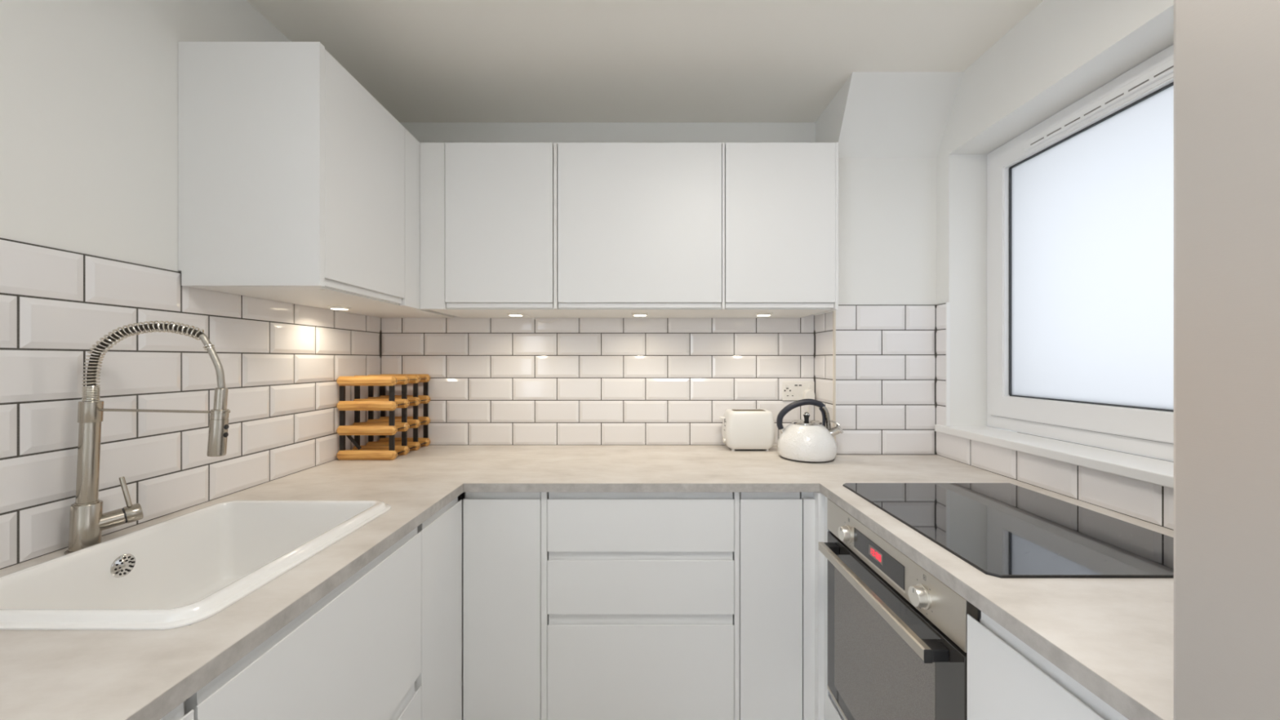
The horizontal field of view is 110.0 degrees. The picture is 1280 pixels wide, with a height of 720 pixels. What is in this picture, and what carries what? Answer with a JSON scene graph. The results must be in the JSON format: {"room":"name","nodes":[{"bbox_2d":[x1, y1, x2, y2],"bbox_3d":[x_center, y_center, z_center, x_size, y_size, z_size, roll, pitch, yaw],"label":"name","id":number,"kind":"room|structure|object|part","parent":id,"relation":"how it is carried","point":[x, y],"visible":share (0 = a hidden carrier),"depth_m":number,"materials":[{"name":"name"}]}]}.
{"room":"kitchen","nodes":[
{"label":"kitchen","id":0,"kind":"room"},
{"bbox_2d":[0,0,380,569],"bbox_3d":[-1.268,0.103,-0.043,0.158,2.394,4.513,0,0,0],"label":"wall","id":1,"kind":"structure","parent":0,"point":[89,88],"depth_m":1.03,"materials":[{"name":"white tile"}]},
{"bbox_2d":[177,41,453,318],"bbox_3d":[-1.013,-0.507,1.605,0.367,0.634,0.890,0,0,0],"label":"upper cabinet","id":2,"kind":"object","parent":1,"relation":"attached to","point":[296,185],"visible":0.99,"depth_m":1.16,"materials":[{"name":"white paint"}]},
{"bbox_3d":[-1.013,-0.508,1.169,0.367,0.631,0.018,0,0,0],"label":"panel","id":3,"kind":"part","parent":2,"relation":"part of","materials":[{"name":"white paint"}]},
{"bbox_2d":[327,305,351,310],"bbox_3d":[-1.080,-0.186,1.610,0.072,0.010,0.072,0,0,0],"label":"light","id":4,"kind":"object","parent":2,"relation":"attached to","point":[331,307],"visible":1,"depth_m":1.59,"materials":[{"name":"white"}]},
{"bbox_3d":[-0.844,-0.207,1.379,0.010,0.018,0.398,0,0,0],"label":"handle rail","id":5,"kind":"part","parent":2,"relation":"part of","materials":[{"name":"white paint"}]},
{"bbox_3d":[-0.839,-0.518,1.379,0.020,0.602,0.400,0,0,0],"label":"door","id":6,"kind":"part","parent":2,"relation":"part of","materials":[{"name":"white paint"}]},
{"bbox_2d":[462,685,462,719],"bbox_3d":[0.066,1.340,-0.018,2.925,0.080,4.563,0,0,0],"label":"floor","id":7,"kind":"structure","parent":0,"point":[462,686],"depth_m":1.70,"materials":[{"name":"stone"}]},
{"bbox_2d":[160,702,194,719],"bbox_3d":[-0.871,0.860,0.277,0.600,0.880,0.594,0,0,0],"label":"base cabinet","id":8,"kind":"object","parent":7,"relation":"on","point":[177,713],"visible":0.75,"depth_m":0.56,"materials":[{"name":"white paint"}]},
{"bbox_3d":[-0.582,0.632,0.278,0.021,0.368,0.592,0,0,0],"label":"drawer","id":9,"kind":"part","parent":8,"relation":"part of","materials":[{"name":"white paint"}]},
{"bbox_2d":[183,527,421,719],"bbox_3d":[-0.871,0.860,0.874,0.600,0.880,0.593,0,0,0],"label":"base cabinet","id":10,"kind":"object","parent":7,"relation":"on","point":[355,653],"visible":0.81,"depth_m":0.86,"materials":[{"name":"white paint"}]},
{"bbox_3d":[-0.585,0.841,0.874,0.015,0.048,0.567,0,0,0],"label":"handle rail","id":11,"kind":"part","parent":10,"relation":"part of","materials":[{"name":"white paint"}]},
{"bbox_3d":[-0.582,1.013,0.874,0.021,0.324,0.591,0,0,0],"label":"drawer","id":12,"kind":"part","parent":10,"relation":"part of","materials":[{"name":"white paint"}]},
{"bbox_2d":[414,496,462,719],"bbox_3d":[-0.871,0.860,1.606,0.600,0.880,0.868,0,0,0],"label":"base cabinet","id":13,"kind":"object","parent":7,"relation":"on","point":[440,679],"visible":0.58,"depth_m":1.29,"materials":[{"name":"white paint"}]},
{"bbox_3d":[-0.584,0.441,1.305,0.016,0.041,0.232,0,0,0],"label":"handle rail","id":14,"kind":"part","parent":13,"relation":"part of","materials":[{"name":"white paint"}]},
{"bbox_2d":[0,444,1173,719],"bbox_3d":[0.015,0.405,1.005,2.418,0.028,2.110,0,0,0],"label":"countertop","id":15,"kind":"structure","parent":13,"relation":"on","point":[1114,637],"depth_m":0.78,"materials":[{"name":"stone"}]},
{"bbox_2d":[64,320,230,554],"bbox_3d":[-1.031,0.154,0.949,0.282,0.474,0.102,0,0,0],"label":"tap","id":16,"kind":"object","parent":15,"relation":"on","point":[87,521],"visible":1,"depth_m":0.93,"materials":[{"name":"silver metal"}]},
{"bbox_3d":[-1.117,0.289,0.974,0.021,0.072,0.008,0,0,-39],"label":"lever","id":17,"kind":"part","parent":16,"relation":"part of","materials":[{"name":"silver metal"}]},
{"bbox_3d":[-1.020,0.107,0.946,0.200,0.015,0.006,0,0,-11],"label":"support arm","id":18,"kind":"part","parent":16,"relation":"part of","materials":[{"name":"silver metal"}]},
{"bbox_2d":[0,500,391,630],"bbox_3d":[-0.885,0.481,0.928,0.466,0.217,0.560,0,0,0],"label":"sink","id":19,"kind":"object","parent":15,"relation":"in","point":[186,569],"visible":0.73,"depth_m":0.98,"materials":[{"name":"white ceramic"}]},
{"bbox_2d":[336,373,430,460],"bbox_3d":[-1.069,0.227,1.895,0.229,0.326,0.315,0,0,0],"label":"wine rack","id":20,"kind":"object","parent":15,"relation":"on","point":[388,448],"visible":1,"depth_m":1.83,"materials":[{"name":"brown wood"}]},
{"bbox_3d":[-1.069,0.083,1.756,0.229,0.037,0.037,0,0,0],"label":"rod","id":21,"kind":"part","parent":20,"relation":"part of","materials":[{"name":"brown wood"}]},
{"bbox_3d":[-1.069,0.179,1.756,0.229,0.037,0.037,0,0,0],"label":"rod","id":22,"kind":"part","parent":20,"relation":"part of","materials":[{"name":"brown wood"}]},
{"bbox_3d":[-1.069,0.276,1.756,0.229,0.037,0.037,0,0,0],"label":"rod","id":23,"kind":"part","parent":20,"relation":"part of","materials":[{"name":"brown wood"}]},
{"bbox_3d":[-1.069,0.372,1.756,0.229,0.037,0.037,0,0,0],"label":"rod","id":24,"kind":"part","parent":20,"relation":"part of","materials":[{"name":"brown wood"}]},
{"bbox_3d":[-1.069,0.372,1.849,0.229,0.037,0.037,0,0,0],"label":"rod","id":25,"kind":"part","parent":20,"relation":"part of","materials":[{"name":"brown wood"}]},
{"bbox_3d":[-1.069,0.276,1.849,0.229,0.037,0.037,0,0,0],"label":"rod","id":26,"kind":"part","parent":20,"relation":"part of","materials":[{"name":"brown wood"}]},
{"bbox_3d":[-1.069,0.179,1.849,0.229,0.037,0.037,0,0,0],"label":"rod","id":27,"kind":"part","parent":20,"relation":"part of","materials":[{"name":"brown wood"}]},
{"bbox_3d":[-1.069,0.083,1.849,0.229,0.037,0.037,0,0,0],"label":"rod","id":28,"kind":"part","parent":20,"relation":"part of","materials":[{"name":"brown wood"}]},
{"bbox_3d":[-1.069,0.372,1.942,0.229,0.037,0.037,0,0,0],"label":"rod","id":29,"kind":"part","parent":20,"relation":"part of","materials":[{"name":"brown wood"}]},
{"bbox_3d":[-1.069,0.276,1.942,0.229,0.037,0.037,0,0,0],"label":"rod","id":30,"kind":"part","parent":20,"relation":"part of","materials":[{"name":"brown wood"}]},
{"bbox_3d":[-1.069,0.179,1.942,0.229,0.037,0.037,0,0,0],"label":"rod","id":31,"kind":"part","parent":20,"relation":"part of","materials":[{"name":"brown wood"}]},
{"bbox_3d":[-1.069,0.083,1.942,0.229,0.037,0.037,0,0,0],"label":"rod","id":32,"kind":"part","parent":20,"relation":"part of","materials":[{"name":"brown wood"}]},
{"bbox_3d":[-1.069,0.372,2.034,0.229,0.037,0.037,0,0,0],"label":"rod","id":33,"kind":"part","parent":20,"relation":"part of","materials":[{"name":"brown wood"}]},
{"bbox_3d":[-1.069,0.179,2.034,0.229,0.037,0.037,0,0,0],"label":"rod","id":34,"kind":"part","parent":20,"relation":"part of","materials":[{"name":"brown wood"}]},
{"bbox_3d":[-1.069,0.276,2.034,0.229,0.037,0.037,0,0,0],"label":"rod","id":35,"kind":"part","parent":20,"relation":"part of","materials":[{"name":"brown wood"}]},
{"bbox_3d":[-1.069,0.083,2.034,0.229,0.037,0.037,0,0,0],"label":"rod","id":36,"kind":"part","parent":20,"relation":"part of","materials":[{"name":"brown wood"}]},
{"bbox_2d":[719,408,775,450],"bbox_3d":[0.468,0.306,1.972,0.231,0.170,0.135,0,0,0],"label":"toaster","id":37,"kind":"object","parent":15,"relation":"on","point":[742,428],"visible":1,"depth_m":1.91,"materials":[{"name":"white plastic"}]},
{"bbox_3d":[0.476,0.385,1.972,0.157,0.004,0.091,0,0,0],"label":"plate","id":38,"kind":"part","parent":37,"relation":"part of","materials":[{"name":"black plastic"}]},
{"bbox_2d":[776,398,843,462],"bbox_3d":[0.668,0.273,1.797,0.224,0.236,0.224,0,0,-19],"label":"kettle","id":39,"kind":"object","parent":15,"relation":"on","point":[806,440],"visible":1,"depth_m":1.73,"materials":[{"name":"white metal"}]},
{"bbox_3d":[0.668,0.248,1.797,0.114,0.014,0.114,0,0,0],"label":"lid","id":40,"kind":"part","parent":39,"relation":"part of","materials":[{"name":"silver metal"}]},
{"bbox_3d":[0.668,0.231,1.797,0.029,0.022,0.029,0,0,0],"label":"lid knob","id":41,"kind":"part","parent":39,"relation":"part of","materials":[{"name":"black plastic"}]},
{"bbox_3d":[0.765,0.284,1.769,0.056,0.053,0.040,0,0,29],"label":"spout","id":42,"kind":"part","parent":39,"relation":"part of","materials":[{"name":"silver metal"}]},
{"bbox_2d":[842,483,1173,577],"bbox_3d":[0.895,0.388,1.104,0.529,0.005,0.603,0,0,0],"label":"induction hob","id":43,"kind":"object","parent":15,"relation":"in","point":[1001,530],"visible":0.91,"depth_m":1.00,"materials":[{"name":"black glass"}]},
{"bbox_2d":[462,492,541,719],"bbox_3d":[-0.434,0.860,1.740,0.269,0.880,0.600,0,0,0],"label":"base cabinet","id":44,"kind":"object","parent":7,"relation":"on","point":[502,531],"visible":0.76,"depth_m":1.44,"materials":[{"name":"white paint"}]},
{"bbox_3d":[-0.445,0.441,1.454,0.244,0.041,0.015,0,0,0],"label":"handle rail","id":45,"kind":"part","parent":44,"relation":"part of","materials":[{"name":"white paint"}]},
{"bbox_2d":[541,492,739,719],"bbox_3d":[0.002,0.860,1.740,0.640,0.880,0.600,0,0,0],"label":"base cabinet","id":46,"kind":"object","parent":7,"relation":"on","point":[640,591],"visible":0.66,"depth_m":1.44,"materials":[{"name":"white paint"}]},
{"bbox_3d":[-0.309,0.800,1.741,0.019,0.760,0.598,0,0,0],"label":"panel","id":47,"kind":"part","parent":46,"relation":"part of","materials":[{"name":"white paint"}]},
{"bbox_3d":[0.003,1.014,1.450,0.600,0.322,0.021,0,0,0],"label":"drawer","id":48,"kind":"part","parent":46,"relation":"part of","materials":[{"name":"white paint"}]},
{"bbox_3d":[0.003,0.843,1.454,0.596,0.048,0.015,0,0,0],"label":"handle rail","id":49,"kind":"part","parent":46,"relation":"part of","materials":[{"name":"white paint"}]},
{"bbox_3d":[0.003,0.731,1.450,0.600,0.172,0.021,0,0,0],"label":"drawer","id":50,"kind":"part","parent":46,"relation":"part of","materials":[{"name":"white paint"}]},
{"bbox_3d":[0.003,0.638,1.454,0.596,0.041,0.015,0,0,0],"label":"handle rail","id":51,"kind":"part","parent":46,"relation":"part of","materials":[{"name":"white paint"}]},
{"bbox_3d":[0.003,0.532,1.450,0.600,0.168,0.021,0,0,0],"label":"drawer","id":52,"kind":"part","parent":46,"relation":"part of","materials":[{"name":"white paint"}]},
{"bbox_3d":[0.003,0.441,1.454,0.596,0.041,0.015,0,0,0],"label":"handle rail","id":53,"kind":"part","parent":46,"relation":"part of","materials":[{"name":"white paint"}]},
{"bbox_3d":[0.312,0.800,1.741,0.016,0.760,0.598,0,0,0],"label":"panel","id":54,"kind":"part","parent":46,"relation":"part of","materials":[{"name":"white paint"}]},
{"bbox_2d":[739,492,802,719],"bbox_3d":[0.441,0.860,1.635,0.238,0.880,0.390,0,0,0],"label":"base cabinet","id":55,"kind":"object","parent":7,"relation":"on","point":[771,523],"visible":0.65,"depth_m":1.44,"materials":[{"name":"white paint"}]},
{"bbox_3d":[0.422,0.441,1.454,0.190,0.041,0.015,0,0,0],"label":"handle rail","id":56,"kind":"part","parent":55,"relation":"part of","materials":[{"name":"white paint"}]},
{"bbox_2d":[824,496,980,719],"bbox_3d":[0.890,0.860,1.101,0.620,0.880,0.625,0,0,0],"label":"base cabinet","id":57,"kind":"object","parent":7,"relation":"on","point":[832,712],"visible":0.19,"depth_m":1.40,"materials":[{"name":"white paint"}]},
{"bbox_2d":[800,492,824,719],"bbox_3d":[0.562,0.798,1.444,0.072,0.754,0.060,0,0,0],"label":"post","id":58,"kind":"object","parent":57,"relation":"attached to","point":[813,503],"visible":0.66,"depth_m":1.44,"materials":[{"name":"white paint"}]},
{"bbox_3d":[0.558,0.798,1.467,0.064,0.754,0.014,0,0,0],"label":"backing panel","id":59,"kind":"part","parent":58,"relation":"part of","materials":[{"name":"white paint"}]},
{"bbox_3d":[0.545,0.811,1.449,0.037,0.728,0.018,0,0,0],"label":"panel","id":60,"kind":"part","parent":58,"relation":"part of","materials":[{"name":"white paint"}]},
{"bbox_3d":[0.580,0.798,1.436,0.034,0.754,0.044,0,0,0],"label":"return panel","id":61,"kind":"part","parent":58,"relation":"part of","materials":[{"name":"white paint"}]},
{"bbox_3d":[0.891,0.800,1.401,0.618,0.760,0.024,0,0,0],"label":"panel","id":62,"kind":"part","parent":57,"relation":"part of","materials":[{"name":"white paint"}]},
{"bbox_3d":[0.591,1.107,1.093,0.021,0.137,0.590,0,0,0],"label":"drawer","id":63,"kind":"part","parent":57,"relation":"part of","materials":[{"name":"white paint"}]},
{"bbox_3d":[0.594,1.035,1.093,0.015,0.034,0.582,0,0,0],"label":"handle rail","id":64,"kind":"part","parent":57,"relation":"part of","materials":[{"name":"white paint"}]},
{"bbox_2d":[817,498,979,719],"bbox_3d":[0.836,0.723,1.093,0.608,0.591,0.590,0,0,0],"label":"oven","id":65,"kind":"object","parent":57,"relation":"in","point":[897,634],"visible":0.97,"depth_m":1.04,"materials":[{"name":"grey metal"}]},
{"bbox_3d":[0.591,1.011,1.093,0.023,0.011,0.588,0,0,0],"label":"door trim","id":66,"kind":"part","parent":65,"relation":"part of","materials":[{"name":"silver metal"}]},
{"bbox_3d":[0.570,0.483,1.248,0.021,0.047,0.047,0,0,0],"label":"knob","id":67,"kind":"part","parent":65,"relation":"part of","materials":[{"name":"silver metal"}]},
{"bbox_3d":[0.580,0.508,1.097,0.001,0.005,0.234,0,0,0],"label":"display trim","id":68,"kind":"part","parent":65,"relation":"part of","materials":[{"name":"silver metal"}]},
{"bbox_3d":[0.592,0.475,1.093,0.023,0.095,0.590,0,0,0],"label":"control panel","id":69,"kind":"part","parent":65,"relation":"part of","materials":[{"name":"silver metal"}]},
{"bbox_3d":[0.570,0.483,0.916,0.021,0.047,0.047,0,0,0],"label":"knob","id":70,"kind":"part","parent":65,"relation":"part of","materials":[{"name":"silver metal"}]},
{"bbox_2d":[967,608,1128,719],"bbox_3d":[0.890,0.860,0.634,0.620,0.880,0.325,0,0,0],"label":"base cabinet","id":71,"kind":"object","parent":7,"relation":"on","point":[1007,679],"visible":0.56,"depth_m":0.70,"materials":[{"name":"white paint"}]},
{"bbox_2d":[1173,0,1279,719],"bbox_3d":[0.873,0.300,0.165,0.645,2.000,0.599,0,0,0],"label":"wall","id":72,"kind":"structure","parent":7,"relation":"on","point":[1227,52],"depth_m":0.42,"materials":[{"name":"grey paint"}]},
{"bbox_2d":[380,122,815,615],"bbox_3d":[0.150,0.103,2.134,2.695,2.394,0.158,0,0,0],"label":"wall","id":73,"kind":"structure","parent":0,"point":[493,381],"depth_m":2.06,"materials":[{"name":"white tile"}]},
{"bbox_2d":[420,142,569,318],"bbox_3d":[-0.571,-0.505,1.869,0.516,0.627,0.364,0,0,0],"label":"upper cabinet","id":74,"kind":"object","parent":73,"relation":"attached to","point":[489,211],"visible":0.98,"depth_m":1.69,"materials":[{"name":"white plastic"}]},
{"bbox_3d":[-0.532,-0.518,1.697,0.406,0.602,0.020,0,0,0],"label":"door","id":75,"kind":"part","parent":74,"relation":"part of","materials":[{"name":"white paint"}]},
{"bbox_3d":[-0.532,-0.207,1.702,0.404,0.018,0.010,0,0,0],"label":"handle rail","id":76,"kind":"part","parent":74,"relation":"part of","materials":[{"name":"white paint"}]},
{"bbox_2d":[506,312,558,322],"bbox_3d":[-0.466,-0.179,1.934,0.072,0.025,0.280,0,0,25],"label":"light","id":77,"kind":"object","parent":74,"relation":"attached to","point":[508,313],"visible":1,"depth_m":1.83,"materials":[{"name":"white plastic"}]},
{"bbox_3d":[-0.319,-0.506,1.698,0.012,0.626,0.018,0,0,0],"label":"panel","id":78,"kind":"part","parent":74,"relation":"part of","materials":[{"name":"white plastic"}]},
{"bbox_2d":[556,142,724,318],"bbox_3d":[0.001,-0.505,1.869,0.639,0.627,0.364,0,0,0],"label":"upper cabinet","id":79,"kind":"object","parent":73,"relation":"attached to","point":[641,226],"visible":0.97,"depth_m":1.69,"materials":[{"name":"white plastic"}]},
{"bbox_3d":[-0.001,-0.207,1.702,0.615,0.018,0.010,0,0,0],"label":"handle rail","id":80,"kind":"part","parent":79,"relation":"part of","materials":[{"name":"white paint"}]},
{"bbox_2d":[631,312,648,315],"bbox_3d":[0.000,-0.186,1.840,0.072,0.010,0.072,0,0,0],"label":"light","id":81,"kind":"object","parent":79,"relation":"attached to","point":[633,313],"visible":1,"depth_m":1.82,"materials":[{"name":"white plastic"}]},
{"bbox_3d":[0.315,-0.506,1.698,0.010,0.626,0.018,0,0,0],"label":"panel","id":82,"kind":"part","parent":79,"relation":"part of","materials":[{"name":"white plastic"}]},
{"bbox_2d":[708,142,838,318],"bbox_3d":[0.531,-0.505,1.869,0.432,0.632,0.364,0,0,0],"label":"upper cabinet","id":83,"kind":"object","parent":73,"relation":"attached to","point":[781,199],"visible":0.93,"depth_m":1.69,"materials":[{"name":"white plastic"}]},
{"bbox_2d":[754,312,773,315],"bbox_3d":[0.508,-0.186,1.840,0.072,0.010,0.072,0,0,0],"label":"light","id":84,"kind":"object","parent":83,"relation":"attached to","point":[756,313],"visible":1,"depth_m":1.82,"materials":[{"name":"white"}]},
{"bbox_3d":[0.529,-0.207,1.702,0.411,0.018,0.010,0,0,0],"label":"handle rail","id":85,"kind":"part","parent":83,"relation":"part of","materials":[{"name":"white paint"}]},
{"bbox_3d":[0.742,-0.505,1.794,0.010,0.632,0.213,0,0,0],"label":"panel","id":86,"kind":"part","parent":83,"relation":"part of","materials":[{"name":"white paint"}]},
{"bbox_2d":[782,381,814,400],"bbox_3d":[0.725,0.142,2.049,0.146,0.086,0.012,0,0,0],"label":"wall socket","id":87,"kind":"object","parent":73,"relation":"attached to","point":[791,390],"visible":0.97,"depth_m":2.05,"materials":[{"name":"white plastic"}]},
{"bbox_2d":[773,389,814,445],"bbox_3d":[0.678,0.262,2.032,0.233,0.258,0.026,0,0,-2],"label":"plug","id":88,"kind":"object","parent":87,"relation":"attached to","point":[807,393],"visible":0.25,"depth_m":2.02,"materials":[{"name":"white plastic"}]},
{"bbox_2d":[246,0,1043,122],"bbox_3d":[0.066,-1.144,-0.018,2.925,0.100,4.563,0,0,0],"label":"ceiling","id":89,"kind":"structure","parent":0,"point":[421,60],"depth_m":1.58,"materials":[{"name":"white paint"}]},
{"bbox_2d":[814,71,963,454],"bbox_3d":[1.013,0.103,1.883,0.429,2.394,0.361,0,0,0],"label":"wall","id":90,"kind":"structure","parent":0,"point":[875,355],"depth_m":1.85,"materials":[{"name":"white paint"}]},
{"bbox_3d":[0.803,0.082,1.851,0.008,0.615,0.008,0,0,0],"label":"corner trim","id":91,"kind":"part","parent":90,"relation":"part of","materials":[{"name":"beige tile"}]},
{"bbox_2d":[936,0,1173,530],"bbox_3d":[1.448,0.103,-0.118,0.460,2.394,4.363,0,0,0],"label":"wall","id":92,"kind":"structure","parent":0,"point":[1061,52],"depth_m":1.52,"materials":[{"name":"white paint"}]},
{"bbox_3d":[1.224,0.016,1.782,0.013,0.491,0.005,0,0,0],"label":"edge trim","id":93,"kind":"part","parent":92,"relation":"part of","materials":[{"name":"white tile"}]},
{"bbox_2d":[934,44,1173,488],"bbox_3d":[1.325,-0.263,1.146,0.241,1.108,1.372,0,0,0],"label":"window","id":94,"kind":"structure","parent":92,"relation":"in","point":[1080,203],"depth_m":1.38,"materials":[{"name":"white plastic"}]},
{"bbox_3d":[1.289,0.277,1.146,0.170,0.028,1.372,0,0,0],"label":"sill","id":95,"kind":"part","parent":94,"relation":"part of","materials":[{"name":"white paint"}]},
{"bbox_3d":[1.397,-0.285,1.202,0.066,1.001,1.095,0,0,0],"label":"sash","id":96,"kind":"part","parent":94,"relation":"part of","materials":[{"name":"white plastic"}]},
{"bbox_3d":[1.394,-0.293,1.206,0.006,0.848,0.942,0,0,0],"label":"pane","id":97,"kind":"part","parent":94,"relation":"part of","materials":[{"name":"white glass"}]},
{"bbox_2d":[1023,57,1173,151],"bbox_3d":[1.363,-0.752,1.265,0.023,0.032,0.630,0,0,0],"label":"vent","id":98,"kind":"object","parent":94,"relation":"attached to","point":[1158,76],"depth_m":1.31,"materials":[{"name":"grey plastic"}]}
]}

